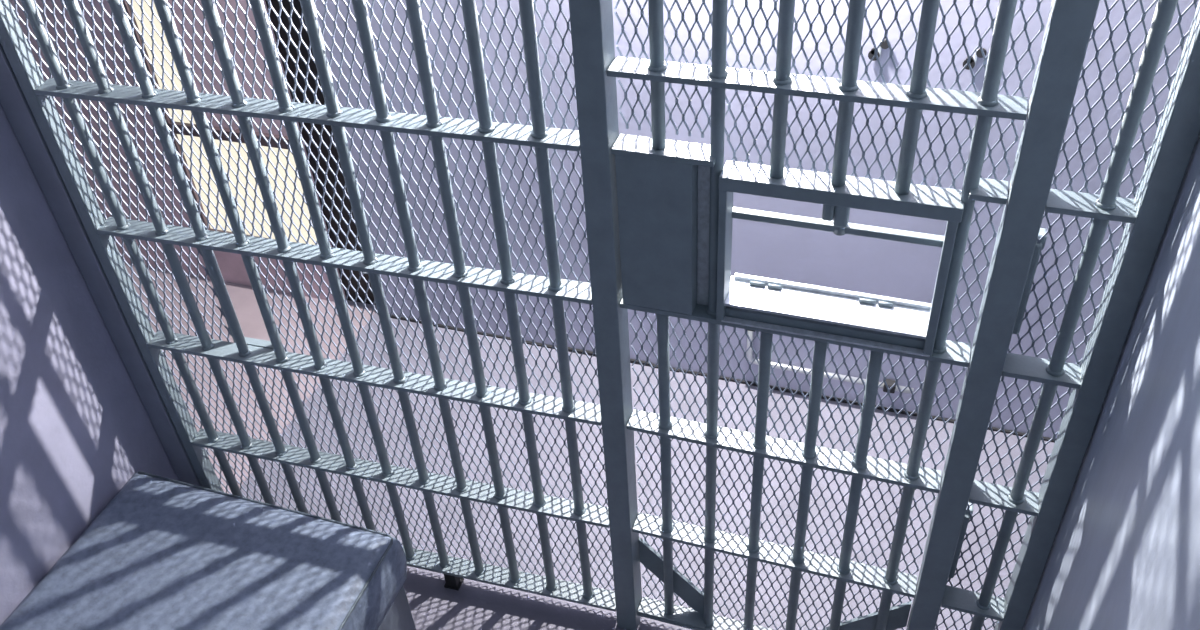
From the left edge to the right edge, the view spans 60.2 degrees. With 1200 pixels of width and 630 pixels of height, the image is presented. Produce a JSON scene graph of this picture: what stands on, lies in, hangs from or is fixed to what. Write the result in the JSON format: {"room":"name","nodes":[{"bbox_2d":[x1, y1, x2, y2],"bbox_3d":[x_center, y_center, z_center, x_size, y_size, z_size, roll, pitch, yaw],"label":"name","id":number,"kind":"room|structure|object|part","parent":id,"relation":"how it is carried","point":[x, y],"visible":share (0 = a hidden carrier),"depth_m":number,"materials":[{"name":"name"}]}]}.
{"room":"prison interior","nodes":[
{"label":"prison interior","id":0,"kind":"room"},
{"bbox_2d":[0,103,178,625],"bbox_3d":[-1.837,0.271,1.665,0.160,3.000,2.380,10,42,16],"label":"wall","id":1,"kind":"structure","parent":0,"point":[75,426],"depth_m":2.70,"materials":[{"name":"paint"}]},
{"bbox_2d":[125,263,1054,629],"bbox_3d":[-0.696,0.766,3.409,5.500,0.126,5.000,10,42,16],"label":"floor","id":2,"kind":"structure","parent":0,"point":[476,605],"depth_m":3.51,"materials":[{"name":"concrete"}]},
{"bbox_2d":[0,0,641,629],"bbox_3d":[-0.675,-0.199,2.442,1.514,2.600,0.090,8,41,15],"label":"bars","id":3,"kind":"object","parent":2,"relation":"on","point":[27,100],"depth_m":2.48,"materials":[{"name":"paint"}]},
{"bbox_3d":[-1.280,-0.273,2.584,0.034,2.600,0.042,8,41,15],"label":"post","id":4,"kind":"part","parent":3,"relation":"part of","materials":[{"name":"metal"}]},
{"bbox_3d":[-0.944,-0.070,2.703,0.133,0.386,0.024,8,41,15],"label":"hatch frame","id":5,"kind":"part","parent":3,"relation":"part of","materials":[{"name":"paint"}]},
{"bbox_3d":[0.017,-0.091,2.252,0.060,2.600,0.067,10,42,16],"label":"post","id":6,"kind":"part","parent":3,"relation":"part of","materials":[{"name":"metal"}]},
{"bbox_2d":[607,0,1044,629],"bbox_3d":[0.397,-0.058,2.141,0.734,2.506,0.104,10,42,16],"label":"sliding door","id":7,"kind":"structure","parent":3,"relation":"in","point":[676,211],"depth_m":2.12,"materials":[{"name":"paint"}]},
{"bbox_3d":[0.211,0.862,2.988,0.202,0.006,0.048,10,42,16],"label":"plate","id":8,"kind":"part","parent":7,"relation":"part of","materials":[{"name":"paint"}]},
{"bbox_3d":[0.255,-0.132,2.115,0.016,0.328,0.062,10,42,16],"label":"rail","id":9,"kind":"part","parent":7,"relation":"part of","materials":[{"name":"metal"}]},
{"bbox_3d":[0.470,0.015,2.157,0.436,0.024,0.046,10,42,16],"label":"rail","id":10,"kind":"part","parent":7,"relation":"part of","materials":[{"name":"metal"}]},
{"bbox_3d":[0.469,-0.021,2.144,0.426,0.016,0.098,10,42,16],"label":"sill","id":11,"kind":"part","parent":7,"relation":"part of","materials":[{"name":"metal"}]},
{"bbox_3d":[0.463,-0.173,2.029,0.424,0.016,0.020,10,42,16],"label":"rail","id":12,"kind":"part","parent":7,"relation":"part of","materials":[{"name":"metal"}]},
{"bbox_3d":[0.448,-0.233,1.939,0.446,0.030,0.064,10,42,16],"label":"hatch frame","id":13,"kind":"part","parent":7,"relation":"part of","materials":[{"name":"paint"}]},
{"bbox_3d":[0.656,-0.062,1.995,0.018,0.328,0.062,10,42,16],"label":"rail","id":14,"kind":"part","parent":7,"relation":"part of","materials":[{"name":"metal"}]},
{"bbox_2d":[377,585,415,629],"bbox_3d":[-1.256,1.371,2.438,0.858,0.260,1.900,10,42,16],"label":"bunk","id":15,"kind":"object","parent":2,"relation":"on","point":[399,616],"visible":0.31,"depth_m":2.92,"materials":[{"name":"metal"}]},
{"bbox_2d":[0,471,406,629],"bbox_3d":[-1.255,1.186,2.295,0.872,0.202,1.925,10,42,16],"label":"mattress","id":16,"kind":"object","parent":15,"relation":"on","point":[163,553],"visible":1,"depth_m":2.75,"materials":[{"name":"fabric"}]},
{"bbox_2d":[906,0,1199,629],"bbox_3d":[0.867,0.041,2.019,0.252,2.600,0.121,10,42,16],"label":"bars","id":17,"kind":"object","parent":2,"relation":"on","point":[1020,240],"visible":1,"depth_m":1.91,"materials":[{"name":"paint"}]},
{"bbox_3d":[0.767,0.042,2.026,0.061,2.600,0.067,10,42,16],"label":"post","id":18,"kind":"part","parent":17,"relation":"part of","materials":[{"name":"metal"}]},
{"bbox_2d":[9,0,1198,438],"bbox_3d":[-0.429,-1.110,3.204,5.500,3.000,0.160,10,42,16],"label":"wall","id":19,"kind":"structure","parent":0,"point":[888,268],"depth_m":3.30,"materials":[{"name":"paint"}]},
{"bbox_2d":[123,0,316,244],"bbox_3d":[-1.416,-1.046,3.604,0.570,2.100,0.040,10,42,16],"label":"window","id":20,"kind":"structure","parent":19,"relation":"in","point":[188,12],"depth_m":3.86,"materials":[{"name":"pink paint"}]},
{"bbox_2d":[265,0,375,304],"bbox_3d":[-1.029,-1.215,3.382,0.230,3.000,0.060,10,42,16],"label":"door","id":21,"kind":"structure","parent":19,"relation":"in","point":[275,4],"depth_m":3.84,"materials":[{"name":"black paint"}]},
{"bbox_2d":[389,314,1055,442],"bbox_3d":[0.676,0.273,3.783,3.260,0.014,0.012,10,42,16],"label":"trim","id":22,"kind":"structure","parent":19,"relation":"attached to","point":[579,351],"depth_m":3.84,"materials":[{"name":"black metal"}]},
{"bbox_2d":[746,329,913,393],"bbox_3d":[0.795,0.136,3.596,0.595,0.230,0.034,10,42,16],"label":"conduit","id":23,"kind":"object","parent":19,"relation":"attached to","point":[890,383],"visible":0.5,"depth_m":3.64,"materials":[{"name":"silver metal"}]},
{"bbox_2d":[868,39,888,60],"bbox_3d":[0.773,-0.734,2.872,0.055,0.063,0.008,10,42,16],"label":"wall bracket","id":24,"kind":"object","parent":19,"relation":"attached to","point":[884,45],"visible":0.59,"depth_m":2.87,"materials":[{"name":"silver metal"}]},
{"bbox_2d":[963,48,985,69],"bbox_3d":[1.012,-0.693,2.801,0.055,0.063,0.008,10,42,16],"label":"wall bracket","id":25,"kind":"object","parent":19,"relation":"attached to","point":[978,53],"visible":0.77,"depth_m":2.80,"materials":[{"name":"silver metal"}]},
{"bbox_2d":[1022,133,1199,629],"bbox_3d":[0.655,0.690,0.944,0.160,3.000,2.430,10,42,16],"label":"wall","id":26,"kind":"structure","parent":0,"point":[1124,554],"depth_m":1.64,"materials":[{"name":"paint"}]}
]}

